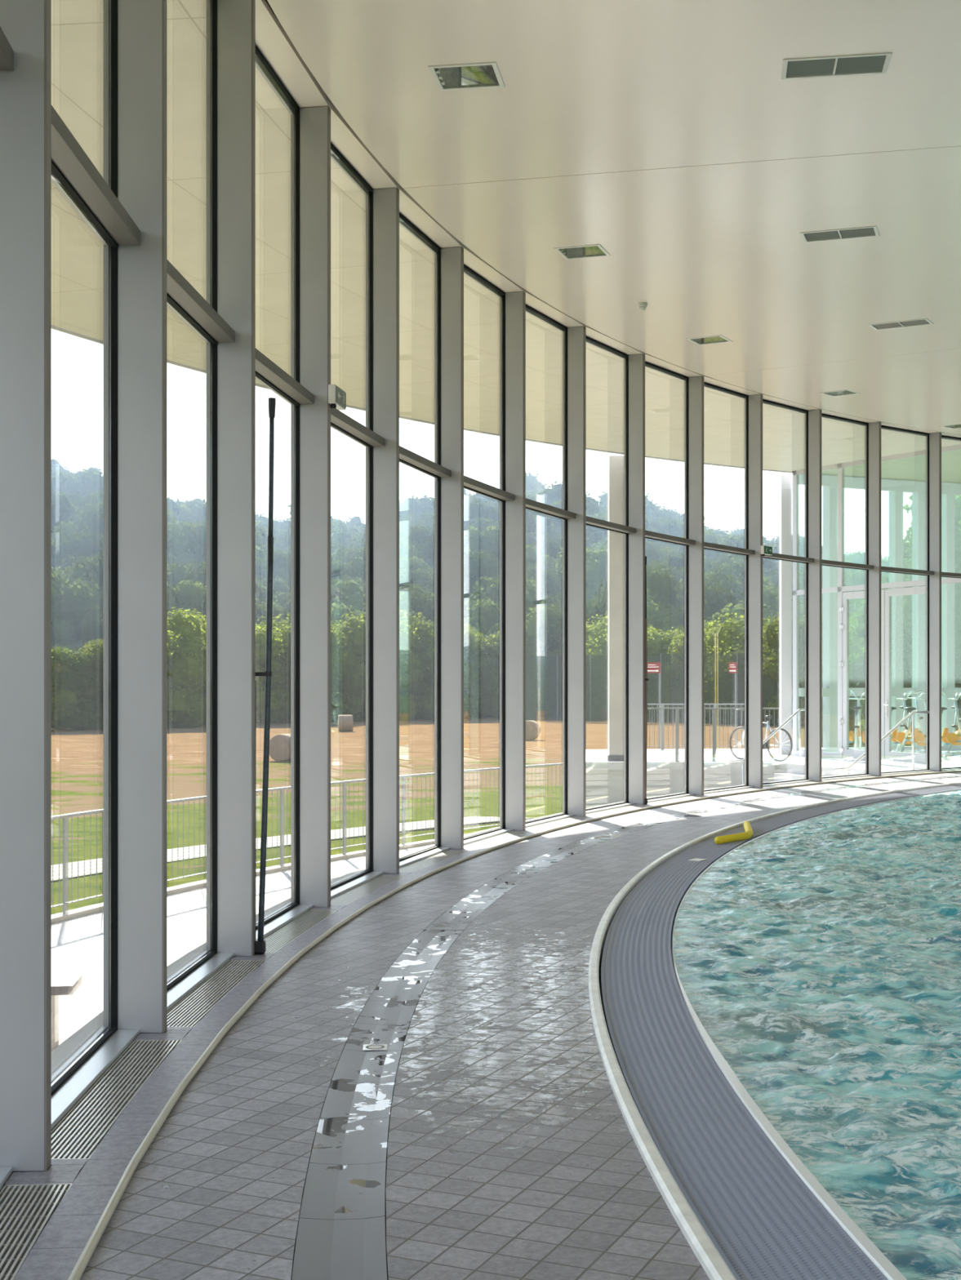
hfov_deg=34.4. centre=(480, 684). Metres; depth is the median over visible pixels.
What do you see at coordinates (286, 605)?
tree
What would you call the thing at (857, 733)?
bike
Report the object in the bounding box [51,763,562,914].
railing
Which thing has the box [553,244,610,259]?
ceiling light
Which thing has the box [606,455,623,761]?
concrete column
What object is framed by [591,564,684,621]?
tree
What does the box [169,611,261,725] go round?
tree
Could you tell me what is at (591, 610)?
tree
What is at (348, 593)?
tree
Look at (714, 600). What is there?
tree
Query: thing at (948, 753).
bike
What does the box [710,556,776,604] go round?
tree
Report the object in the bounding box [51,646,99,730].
tree
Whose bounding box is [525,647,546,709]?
tree
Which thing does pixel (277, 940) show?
grille
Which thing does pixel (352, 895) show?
grille
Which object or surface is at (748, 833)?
noodle
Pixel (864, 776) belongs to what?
grille
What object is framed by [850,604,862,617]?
tree
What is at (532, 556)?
tree
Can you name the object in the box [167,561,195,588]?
tree
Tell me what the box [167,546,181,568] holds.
tree
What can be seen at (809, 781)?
grille
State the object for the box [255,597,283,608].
tree
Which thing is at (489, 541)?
tree
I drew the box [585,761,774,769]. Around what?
coping
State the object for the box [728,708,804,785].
handrail
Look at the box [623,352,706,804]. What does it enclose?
window
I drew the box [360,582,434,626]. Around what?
tree
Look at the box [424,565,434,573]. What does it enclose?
tree
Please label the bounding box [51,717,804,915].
ground
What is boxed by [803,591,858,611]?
tree
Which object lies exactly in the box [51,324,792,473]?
trim
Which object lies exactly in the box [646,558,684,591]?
tree
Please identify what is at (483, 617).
tree
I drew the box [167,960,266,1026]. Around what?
grille
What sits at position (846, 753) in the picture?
door
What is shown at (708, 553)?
tree
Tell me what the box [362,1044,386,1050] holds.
drain
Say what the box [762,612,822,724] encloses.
tree
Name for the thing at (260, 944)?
pole
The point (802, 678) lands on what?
tree
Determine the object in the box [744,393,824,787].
window
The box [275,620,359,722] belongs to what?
tree
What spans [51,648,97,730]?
tree
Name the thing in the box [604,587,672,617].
tree
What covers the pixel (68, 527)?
tree
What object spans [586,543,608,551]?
tree
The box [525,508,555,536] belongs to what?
tree
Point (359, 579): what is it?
tree
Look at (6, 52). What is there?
window
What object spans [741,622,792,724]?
tree
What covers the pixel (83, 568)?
tree
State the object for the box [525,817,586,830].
grille
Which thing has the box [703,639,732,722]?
tree
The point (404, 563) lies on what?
tree
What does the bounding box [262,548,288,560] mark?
tree
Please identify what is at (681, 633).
tree
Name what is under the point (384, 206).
window
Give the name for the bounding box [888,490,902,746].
column
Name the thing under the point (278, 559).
tree
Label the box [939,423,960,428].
ceiling light
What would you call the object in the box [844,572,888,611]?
tree
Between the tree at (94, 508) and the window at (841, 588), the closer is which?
the window at (841, 588)
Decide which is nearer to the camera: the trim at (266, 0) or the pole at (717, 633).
the trim at (266, 0)
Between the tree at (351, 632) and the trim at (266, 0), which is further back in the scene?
the tree at (351, 632)
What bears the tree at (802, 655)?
on the ground
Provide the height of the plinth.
0.877 m
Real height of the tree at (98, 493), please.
14.856 m
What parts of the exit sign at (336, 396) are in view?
panel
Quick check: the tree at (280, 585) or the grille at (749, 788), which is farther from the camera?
the tree at (280, 585)
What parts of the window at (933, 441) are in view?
sill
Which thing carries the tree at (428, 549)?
on the hillside
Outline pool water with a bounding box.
[672,790,960,1279]
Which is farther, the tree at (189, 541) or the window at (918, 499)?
the tree at (189, 541)
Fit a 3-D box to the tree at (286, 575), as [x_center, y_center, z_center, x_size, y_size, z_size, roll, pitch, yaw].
[-31.973,-14.643,260.916,10.362,13.186,10.060,0,0,35]
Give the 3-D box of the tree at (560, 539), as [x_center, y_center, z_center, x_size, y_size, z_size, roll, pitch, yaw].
[14.487,-23.541,299.407,9.631,10.396,9.920,0,0,-8]
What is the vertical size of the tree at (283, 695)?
12.141 m
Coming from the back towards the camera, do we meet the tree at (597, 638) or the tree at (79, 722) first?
the tree at (597, 638)
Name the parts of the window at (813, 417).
sill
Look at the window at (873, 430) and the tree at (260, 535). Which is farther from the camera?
the tree at (260, 535)
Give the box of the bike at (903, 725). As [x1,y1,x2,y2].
[891,689,925,753]
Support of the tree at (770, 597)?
on the hillside
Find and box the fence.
[525,651,804,726]
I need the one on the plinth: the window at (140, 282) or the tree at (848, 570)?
the window at (140, 282)
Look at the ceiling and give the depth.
11.69 m
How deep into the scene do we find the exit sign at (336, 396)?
10.45 m
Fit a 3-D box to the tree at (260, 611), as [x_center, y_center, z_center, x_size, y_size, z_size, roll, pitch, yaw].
[-30.219,-4.170,199.456,9.741,12.302,9.819,0,0,18]
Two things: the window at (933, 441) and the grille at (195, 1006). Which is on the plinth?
the window at (933, 441)
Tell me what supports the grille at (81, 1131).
in the curb
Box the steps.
[773,763,897,782]
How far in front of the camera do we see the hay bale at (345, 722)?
130.97 m
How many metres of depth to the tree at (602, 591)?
233.73 m
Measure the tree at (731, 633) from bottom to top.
11.981 m
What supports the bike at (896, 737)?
on the terrace
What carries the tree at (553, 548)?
on the hillside
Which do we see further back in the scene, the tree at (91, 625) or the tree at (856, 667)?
the tree at (91, 625)
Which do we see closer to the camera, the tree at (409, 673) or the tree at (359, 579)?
the tree at (409, 673)
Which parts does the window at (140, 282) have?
sill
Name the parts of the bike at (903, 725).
seat post, post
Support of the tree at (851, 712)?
on the ground
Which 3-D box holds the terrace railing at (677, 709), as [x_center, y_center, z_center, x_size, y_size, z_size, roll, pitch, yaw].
[4.355,0.983,29.580,2.681,1.075,0.050,0,0,0]
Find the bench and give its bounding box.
[51,974,82,1051]
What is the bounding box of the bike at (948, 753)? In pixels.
[941,697,960,755]
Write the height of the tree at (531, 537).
11.974 m
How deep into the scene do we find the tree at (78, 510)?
289.01 m
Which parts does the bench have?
leg, seat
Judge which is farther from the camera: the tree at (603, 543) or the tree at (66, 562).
the tree at (603, 543)
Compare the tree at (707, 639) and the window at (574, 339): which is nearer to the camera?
the window at (574, 339)
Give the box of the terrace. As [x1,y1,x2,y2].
[585,747,960,808]
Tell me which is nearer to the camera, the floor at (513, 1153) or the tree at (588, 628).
the floor at (513, 1153)
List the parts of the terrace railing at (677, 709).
post, rail, rail, post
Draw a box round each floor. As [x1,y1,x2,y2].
[80,772,960,1279]
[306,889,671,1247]
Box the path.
[51,816,533,882]
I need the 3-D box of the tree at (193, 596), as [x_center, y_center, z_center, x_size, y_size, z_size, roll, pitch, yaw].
[-37.760,-5.015,194.081,12.425,15.978,12.524,0,0,43]
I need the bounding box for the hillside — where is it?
[432,708,595,717]
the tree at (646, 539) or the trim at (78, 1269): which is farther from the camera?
the tree at (646, 539)
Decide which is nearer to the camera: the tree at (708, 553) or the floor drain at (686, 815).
the floor drain at (686, 815)
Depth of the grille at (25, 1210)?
4.38 m
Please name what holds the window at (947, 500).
in the trim at (850, 482)
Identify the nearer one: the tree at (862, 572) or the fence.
the fence
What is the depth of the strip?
5.50 m
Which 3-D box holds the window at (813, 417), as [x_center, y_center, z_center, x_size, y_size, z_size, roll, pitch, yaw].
[5.825,-1.369,24.744,0.364,5.938,1.908,0,0,43]
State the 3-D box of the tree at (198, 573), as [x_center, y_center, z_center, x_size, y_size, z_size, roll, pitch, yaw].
[-36.428,-9.231,213.995,12.470,15.747,12.370,0,0,-2]
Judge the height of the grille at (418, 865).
0.059 m
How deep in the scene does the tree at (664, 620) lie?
188.34 m
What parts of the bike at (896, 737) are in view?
post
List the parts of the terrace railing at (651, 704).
post, rail, rail, post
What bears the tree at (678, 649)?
on the ground
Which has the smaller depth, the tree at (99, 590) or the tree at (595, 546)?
the tree at (99, 590)
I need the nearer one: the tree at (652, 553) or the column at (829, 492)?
the column at (829, 492)
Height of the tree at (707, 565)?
13.974 m
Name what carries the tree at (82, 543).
on the hillside
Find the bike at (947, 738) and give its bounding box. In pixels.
[941,692,960,757]
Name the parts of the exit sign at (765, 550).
panel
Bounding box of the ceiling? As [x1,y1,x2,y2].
[266,0,960,435]
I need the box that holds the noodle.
[714,821,752,844]
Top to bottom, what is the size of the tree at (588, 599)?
9.937 m
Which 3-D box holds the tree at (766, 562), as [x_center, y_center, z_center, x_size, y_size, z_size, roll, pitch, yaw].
[48.399,-16.705,282.149,13.166,17.081,13.561,0,0,39]
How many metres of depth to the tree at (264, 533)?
297.53 m
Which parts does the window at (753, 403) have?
sill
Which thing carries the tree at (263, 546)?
on the hillside
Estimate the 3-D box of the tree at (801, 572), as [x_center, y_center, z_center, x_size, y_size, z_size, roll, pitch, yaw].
[47.273,-9.725,220.357,11.657,16.696,11.925,0,0,42]
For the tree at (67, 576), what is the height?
14.243 m
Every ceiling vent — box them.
[780,52,892,79]
[799,226,879,242]
[867,318,933,329]
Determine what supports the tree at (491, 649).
on the ground
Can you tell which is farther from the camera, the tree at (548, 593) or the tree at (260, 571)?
the tree at (260, 571)
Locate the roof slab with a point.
(329, 100)
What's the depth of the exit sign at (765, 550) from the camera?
22.53 m
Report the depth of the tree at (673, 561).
241.48 m
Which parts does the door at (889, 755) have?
handle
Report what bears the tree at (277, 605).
on the hillside
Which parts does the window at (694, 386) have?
sill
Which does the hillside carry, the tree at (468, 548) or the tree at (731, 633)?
the tree at (468, 548)
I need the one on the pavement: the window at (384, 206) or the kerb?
the kerb
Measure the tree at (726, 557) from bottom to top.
15.576 m
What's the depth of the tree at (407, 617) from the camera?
174.10 m
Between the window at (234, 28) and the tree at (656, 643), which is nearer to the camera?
the window at (234, 28)
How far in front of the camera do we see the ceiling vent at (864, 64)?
9.78 m
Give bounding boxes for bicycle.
[728,709,792,761]
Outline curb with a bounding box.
[13,773,928,1279]
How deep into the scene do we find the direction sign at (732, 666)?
37.01 m
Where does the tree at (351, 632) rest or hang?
on the ground
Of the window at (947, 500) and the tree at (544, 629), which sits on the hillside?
the tree at (544, 629)
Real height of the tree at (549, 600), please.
11.588 m
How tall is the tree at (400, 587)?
11.764 m
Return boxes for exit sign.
[328,384,346,410]
[760,545,772,555]
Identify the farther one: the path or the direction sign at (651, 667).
the direction sign at (651, 667)
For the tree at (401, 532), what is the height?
17.407 m
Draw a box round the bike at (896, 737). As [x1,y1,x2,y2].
[891,690,925,753]
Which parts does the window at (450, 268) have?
sill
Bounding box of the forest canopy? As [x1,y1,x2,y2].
[51,456,888,573]
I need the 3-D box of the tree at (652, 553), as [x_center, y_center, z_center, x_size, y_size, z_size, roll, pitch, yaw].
[27.611,-16.946,267.858,10.830,15.835,11.079,0,0,-19]
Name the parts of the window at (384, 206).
sill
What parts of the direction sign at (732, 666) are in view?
post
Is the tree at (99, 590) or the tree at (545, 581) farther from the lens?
the tree at (545, 581)
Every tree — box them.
[51,490,79,533]
[51,520,79,542]
[51,526,103,570]
[51,562,75,577]
[51,568,103,648]
[51,638,81,653]
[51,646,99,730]
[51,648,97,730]
[55,555,97,570]
[57,490,102,509]
[60,557,93,579]
[62,547,103,591]
[68,500,103,526]
[71,504,82,512]
[71,617,84,648]
[73,508,103,539]
[74,604,103,652]
[76,639,103,729]
[82,490,103,499]
[87,492,103,506]
[96,586,103,612]
[97,626,205,728]
[167,508,178,531]
[167,519,206,568]
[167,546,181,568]
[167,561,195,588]
[167,579,206,620]
[167,607,206,727]
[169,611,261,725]
[179,561,261,602]
[255,522,279,551]
[255,529,263,549]
[255,542,277,552]
[255,544,266,580]
[255,555,266,580]
[255,576,290,595]
[255,582,273,604]
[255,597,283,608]
[255,604,273,629]
[255,622,287,724]
[256,581,282,600]
[256,613,351,723]
[256,648,290,723]
[259,601,290,614]
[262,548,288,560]
[262,550,290,578]
[271,604,290,622]
[272,560,290,591]
[272,591,290,608]
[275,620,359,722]
[284,598,290,614]
[330,537,351,556]
[330,544,365,567]
[330,554,365,586]
[330,574,365,612]
[330,602,365,628]
[332,611,365,721]
[342,622,365,721]
[348,577,365,594]
[357,526,408,550]
[358,617,425,720]
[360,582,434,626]
[399,535,424,558]
[399,555,429,573]
[399,568,434,590]
[399,586,410,593]
[399,609,484,719]
[399,615,434,719]
[401,524,434,549]
[403,578,434,598]
[407,536,434,570]
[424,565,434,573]
[429,546,480,575]
[429,550,499,602]
[463,499,499,531]
[463,514,499,534]
[463,525,499,567]
[463,573,542,620]
[463,597,499,638]
[463,599,493,617]
[463,626,498,718]
[466,623,528,718]
[486,622,533,712]
[493,564,499,579]
[496,562,561,597]
[497,543,562,580]
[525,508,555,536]
[525,530,553,549]
[525,600,586,712]
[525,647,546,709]
[531,642,588,715]
[536,591,561,609]
[537,537,562,564]
[537,591,555,602]
[546,559,561,573]
[549,596,605,628]
[550,574,562,597]
[553,535,562,543]
[553,545,608,599]
[555,614,659,718]
[555,621,593,684]
[561,536,596,548]
[585,593,596,607]
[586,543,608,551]
[586,546,601,554]
[590,591,604,601]
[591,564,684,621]
[592,537,608,551]
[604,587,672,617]
[644,537,662,548]
[644,539,669,567]
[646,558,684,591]
[646,600,706,635]
[647,625,684,719]
[655,633,682,720]
[657,620,742,721]
[658,544,684,557]
[662,551,707,574]
[673,529,734,561]
[673,566,744,610]
[680,582,742,631]
[703,555,719,574]
[703,600,771,632]
[703,612,777,724]
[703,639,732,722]
[710,552,773,589]
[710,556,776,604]
[740,603,777,622]
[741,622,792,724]
[742,555,777,575]
[762,566,779,586]
[762,585,804,620]
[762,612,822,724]
[773,603,822,623]
[774,560,779,575]
[777,563,852,593]
[791,617,822,723]
[798,616,857,724]
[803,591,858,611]
[821,644,865,747]
[844,568,853,578]
[844,568,865,591]
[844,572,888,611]
[848,495,960,746]
[848,532,911,747]
[848,635,865,747]
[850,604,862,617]
[880,555,888,575]
[902,494,960,746]
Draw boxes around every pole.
[254,397,275,954]
[644,555,648,804]
[715,633,715,703]
[717,633,718,748]
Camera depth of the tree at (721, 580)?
212.58 m
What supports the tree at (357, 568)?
on the hillside
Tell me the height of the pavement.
0.100 m
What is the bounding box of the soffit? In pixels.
[51,0,960,483]
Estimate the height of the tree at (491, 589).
15.236 m
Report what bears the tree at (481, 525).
on the hillside
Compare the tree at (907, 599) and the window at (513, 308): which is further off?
the tree at (907, 599)
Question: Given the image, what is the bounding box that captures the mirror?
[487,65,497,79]
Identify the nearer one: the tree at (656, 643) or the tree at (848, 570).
the tree at (656, 643)
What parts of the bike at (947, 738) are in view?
post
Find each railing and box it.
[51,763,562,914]
[646,703,744,751]
[646,707,778,761]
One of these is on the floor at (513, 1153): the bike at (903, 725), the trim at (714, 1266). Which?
the trim at (714, 1266)
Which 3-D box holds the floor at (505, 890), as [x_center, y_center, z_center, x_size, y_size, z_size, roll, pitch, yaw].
[4.607,2.020,13.480,10.264,0.760,39.673,0,0,19]
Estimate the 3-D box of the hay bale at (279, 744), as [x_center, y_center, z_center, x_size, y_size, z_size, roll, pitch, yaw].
[-10.205,3.304,80.906,1.449,1.425,1.240,0,0,21]
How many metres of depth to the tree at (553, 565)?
247.99 m
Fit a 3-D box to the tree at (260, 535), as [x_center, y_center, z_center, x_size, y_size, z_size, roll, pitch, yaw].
[-45.280,-21.337,284.285,13.190,15.482,13.296,0,0,12]
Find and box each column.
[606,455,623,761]
[779,475,791,754]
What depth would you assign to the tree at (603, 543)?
294.86 m
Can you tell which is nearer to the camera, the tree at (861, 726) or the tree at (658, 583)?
the tree at (861, 726)
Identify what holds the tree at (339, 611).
on the hillside
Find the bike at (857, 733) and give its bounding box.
[848,689,865,750]
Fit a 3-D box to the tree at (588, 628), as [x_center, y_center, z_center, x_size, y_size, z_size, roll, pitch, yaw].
[14.387,-1.642,186.307,10.542,12.205,10.965,0,0,-15]
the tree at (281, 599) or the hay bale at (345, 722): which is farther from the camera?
the tree at (281, 599)
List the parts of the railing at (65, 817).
post, rail, post, rail, post, post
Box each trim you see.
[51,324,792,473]
[68,770,960,1279]
[266,0,319,85]
[588,782,960,1279]
[671,789,960,1279]
[798,473,960,752]
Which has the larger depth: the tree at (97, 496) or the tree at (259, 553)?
the tree at (97, 496)
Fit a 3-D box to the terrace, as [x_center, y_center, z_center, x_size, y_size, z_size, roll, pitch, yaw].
[7.975,2.000,32.262,12.050,1.000,11.476,0,0,0]
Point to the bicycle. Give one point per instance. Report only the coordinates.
(766, 745)
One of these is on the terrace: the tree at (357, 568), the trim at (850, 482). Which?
the trim at (850, 482)
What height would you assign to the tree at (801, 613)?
13.924 m
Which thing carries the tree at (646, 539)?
on the hillside
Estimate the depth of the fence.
159.37 m
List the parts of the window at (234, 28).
sill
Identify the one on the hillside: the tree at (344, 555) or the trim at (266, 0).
the tree at (344, 555)
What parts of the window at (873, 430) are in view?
handrail, sill, post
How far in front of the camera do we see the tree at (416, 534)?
263.08 m
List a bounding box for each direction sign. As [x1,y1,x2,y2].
[647,662,660,749]
[728,662,736,748]
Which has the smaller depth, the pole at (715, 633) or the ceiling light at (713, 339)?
the ceiling light at (713, 339)
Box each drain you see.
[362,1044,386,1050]
[684,814,701,816]
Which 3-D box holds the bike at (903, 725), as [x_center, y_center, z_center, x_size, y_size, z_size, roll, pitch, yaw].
[9.174,0.805,33.000,1.080,1.363,0.560,0,0,-23]
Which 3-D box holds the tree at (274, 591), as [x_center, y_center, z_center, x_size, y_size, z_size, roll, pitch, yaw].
[-34.669,-10.571,242.551,8.111,11.413,8.297,0,0,-20]
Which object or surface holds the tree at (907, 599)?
on the ground
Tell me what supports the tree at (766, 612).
on the hillside
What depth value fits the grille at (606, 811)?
18.50 m
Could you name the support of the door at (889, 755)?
attached to the window at (841, 588)
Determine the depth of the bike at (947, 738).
31.16 m
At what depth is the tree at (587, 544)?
291.24 m
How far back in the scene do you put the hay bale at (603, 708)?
173.76 m
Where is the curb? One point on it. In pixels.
(59, 1247)
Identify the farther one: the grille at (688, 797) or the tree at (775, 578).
the tree at (775, 578)
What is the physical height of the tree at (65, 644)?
8.356 m
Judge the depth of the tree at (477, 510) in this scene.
295.79 m
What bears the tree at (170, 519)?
on the hillside
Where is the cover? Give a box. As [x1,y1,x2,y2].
[688,857,706,861]
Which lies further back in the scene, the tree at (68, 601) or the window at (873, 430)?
the tree at (68, 601)
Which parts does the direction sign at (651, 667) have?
post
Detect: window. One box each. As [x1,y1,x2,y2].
[0,0,186,1173]
[0,26,79,1191]
[103,0,270,1034]
[206,0,342,956]
[290,100,408,907]
[365,183,470,874]
[434,243,531,849]
[499,288,591,831]
[562,324,648,816]
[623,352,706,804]
[684,374,764,795]
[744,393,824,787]
[792,444,960,759]
[804,408,879,781]
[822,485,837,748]
[833,421,940,776]
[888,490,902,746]
[911,492,925,746]
[925,431,960,771]
[941,493,954,745]
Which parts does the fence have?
post, post, post, post, post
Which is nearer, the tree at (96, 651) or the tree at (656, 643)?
the tree at (96, 651)
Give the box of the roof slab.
[265,0,398,183]
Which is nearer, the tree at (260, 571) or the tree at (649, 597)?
the tree at (649, 597)
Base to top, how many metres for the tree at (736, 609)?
14.565 m
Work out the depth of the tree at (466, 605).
196.99 m
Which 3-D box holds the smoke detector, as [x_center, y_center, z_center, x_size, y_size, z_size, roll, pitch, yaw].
[1.723,-4.011,16.491,0.100,0.082,0.100,0,0,0]
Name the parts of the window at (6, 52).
sill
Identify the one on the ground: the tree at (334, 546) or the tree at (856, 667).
the tree at (856, 667)
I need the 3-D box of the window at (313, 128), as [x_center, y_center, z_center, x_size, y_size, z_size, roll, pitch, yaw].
[-0.922,-1.188,11.374,0.364,5.576,1.908,0,0,11]
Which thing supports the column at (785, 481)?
on the terrace
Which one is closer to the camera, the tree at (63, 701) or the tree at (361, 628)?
the tree at (63, 701)
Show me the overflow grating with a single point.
(760, 1217)
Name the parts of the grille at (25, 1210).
frame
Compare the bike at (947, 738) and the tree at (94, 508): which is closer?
the bike at (947, 738)
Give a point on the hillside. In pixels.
(489, 716)
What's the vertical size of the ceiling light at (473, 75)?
0.151 m
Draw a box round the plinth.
[51,817,537,1075]
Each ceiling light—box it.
[427,62,504,91]
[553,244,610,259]
[685,334,732,345]
[819,389,859,396]
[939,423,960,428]
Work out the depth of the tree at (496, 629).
188.25 m
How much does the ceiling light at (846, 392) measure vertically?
0.151 m
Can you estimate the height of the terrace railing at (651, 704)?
1.085 m
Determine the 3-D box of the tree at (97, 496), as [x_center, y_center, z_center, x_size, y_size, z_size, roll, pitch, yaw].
[-71.538,-29.966,298.748,13.419,17.403,13.822,0,0,-35]
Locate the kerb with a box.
[51,834,467,924]
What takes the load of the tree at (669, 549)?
on the hillside
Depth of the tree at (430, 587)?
221.54 m
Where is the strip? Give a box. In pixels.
[291,775,960,1279]
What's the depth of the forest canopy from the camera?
340.20 m
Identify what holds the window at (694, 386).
on the plinth
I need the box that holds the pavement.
[51,844,433,1044]
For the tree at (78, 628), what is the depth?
195.65 m
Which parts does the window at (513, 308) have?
sill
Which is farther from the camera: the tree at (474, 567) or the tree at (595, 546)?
the tree at (595, 546)
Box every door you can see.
[839,589,884,760]
[883,586,925,763]
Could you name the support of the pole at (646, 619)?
on the window at (634, 365)
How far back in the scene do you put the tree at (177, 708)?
139.65 m
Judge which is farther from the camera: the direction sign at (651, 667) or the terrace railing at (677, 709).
the direction sign at (651, 667)
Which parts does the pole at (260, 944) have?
rod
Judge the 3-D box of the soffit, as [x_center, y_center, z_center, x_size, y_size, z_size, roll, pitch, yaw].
[1.309,-4.149,14.610,13.416,1.460,46.861,0,0,19]
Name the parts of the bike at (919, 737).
seat post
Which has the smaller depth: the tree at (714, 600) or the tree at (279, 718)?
the tree at (279, 718)
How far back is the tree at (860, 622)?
53.68 m
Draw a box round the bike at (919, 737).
[899,690,946,759]
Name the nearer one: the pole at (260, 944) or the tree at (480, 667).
the pole at (260, 944)
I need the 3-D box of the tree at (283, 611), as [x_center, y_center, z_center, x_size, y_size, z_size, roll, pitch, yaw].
[-25.730,-4.088,200.811,9.521,12.331,9.244,0,0,6]
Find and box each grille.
[0,1182,72,1279]
[51,1040,181,1159]
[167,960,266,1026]
[263,909,338,952]
[330,875,404,905]
[399,850,467,871]
[463,831,528,848]
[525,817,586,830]
[585,804,644,815]
[647,795,703,804]
[705,787,758,795]
[763,781,816,787]
[822,776,877,781]
[883,771,937,775]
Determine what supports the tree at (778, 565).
on the hillside
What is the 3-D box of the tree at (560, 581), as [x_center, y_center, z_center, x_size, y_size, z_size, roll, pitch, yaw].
[10.855,-11.664,237.206,8.200,11.029,8.389,0,0,4]
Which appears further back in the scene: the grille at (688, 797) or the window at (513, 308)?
the grille at (688, 797)
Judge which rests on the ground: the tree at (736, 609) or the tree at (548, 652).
the tree at (548, 652)
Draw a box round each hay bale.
[269,733,290,761]
[337,715,353,731]
[525,720,540,740]
[600,708,607,719]
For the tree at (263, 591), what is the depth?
221.51 m
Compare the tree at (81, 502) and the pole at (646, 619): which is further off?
the tree at (81, 502)
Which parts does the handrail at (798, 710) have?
post, post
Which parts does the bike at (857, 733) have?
seat post, post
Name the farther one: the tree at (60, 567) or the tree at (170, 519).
the tree at (170, 519)
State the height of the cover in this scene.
0.009 m
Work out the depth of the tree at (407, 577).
224.64 m
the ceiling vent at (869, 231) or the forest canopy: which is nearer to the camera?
the ceiling vent at (869, 231)
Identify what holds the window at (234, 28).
on the plinth
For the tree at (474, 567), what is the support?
on the hillside
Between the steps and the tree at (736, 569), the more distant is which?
the tree at (736, 569)
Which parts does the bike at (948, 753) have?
seat post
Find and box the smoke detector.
[637,302,647,311]
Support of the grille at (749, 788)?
in the curb
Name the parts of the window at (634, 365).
sill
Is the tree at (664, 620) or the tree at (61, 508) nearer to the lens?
the tree at (664, 620)
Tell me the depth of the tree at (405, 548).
258.75 m
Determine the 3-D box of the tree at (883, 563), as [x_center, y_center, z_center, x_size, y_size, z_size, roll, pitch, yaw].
[78.478,-16.202,297.769,13.353,17.380,13.753,0,0,-11]
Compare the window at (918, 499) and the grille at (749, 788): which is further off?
the window at (918, 499)
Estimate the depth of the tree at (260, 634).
154.96 m
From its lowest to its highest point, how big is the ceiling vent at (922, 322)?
0.106 m
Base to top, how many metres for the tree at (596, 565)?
15.166 m
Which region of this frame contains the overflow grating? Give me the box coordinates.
[600,784,960,1279]
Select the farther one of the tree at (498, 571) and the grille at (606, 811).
the tree at (498, 571)
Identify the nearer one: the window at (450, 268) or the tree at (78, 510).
the window at (450, 268)
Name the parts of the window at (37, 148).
sill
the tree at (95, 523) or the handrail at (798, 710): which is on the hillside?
the tree at (95, 523)
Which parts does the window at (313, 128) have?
sill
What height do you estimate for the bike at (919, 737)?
1.363 m
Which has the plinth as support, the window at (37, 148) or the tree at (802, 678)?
the window at (37, 148)
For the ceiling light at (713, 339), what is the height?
0.151 m
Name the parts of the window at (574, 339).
sill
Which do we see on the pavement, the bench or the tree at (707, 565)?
the bench
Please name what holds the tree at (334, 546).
on the hillside
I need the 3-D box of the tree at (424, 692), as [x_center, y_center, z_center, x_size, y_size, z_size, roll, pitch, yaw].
[-6.521,-1.935,177.055,14.026,13.194,14.023,0,0,38]
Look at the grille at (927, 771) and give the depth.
26.11 m
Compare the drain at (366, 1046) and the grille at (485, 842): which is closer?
the drain at (366, 1046)
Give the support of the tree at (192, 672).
on the ground
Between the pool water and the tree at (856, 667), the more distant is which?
the tree at (856, 667)
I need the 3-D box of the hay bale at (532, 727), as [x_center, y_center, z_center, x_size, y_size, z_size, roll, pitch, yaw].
[3.522,3.304,111.088,1.449,1.425,1.240,0,0,13]

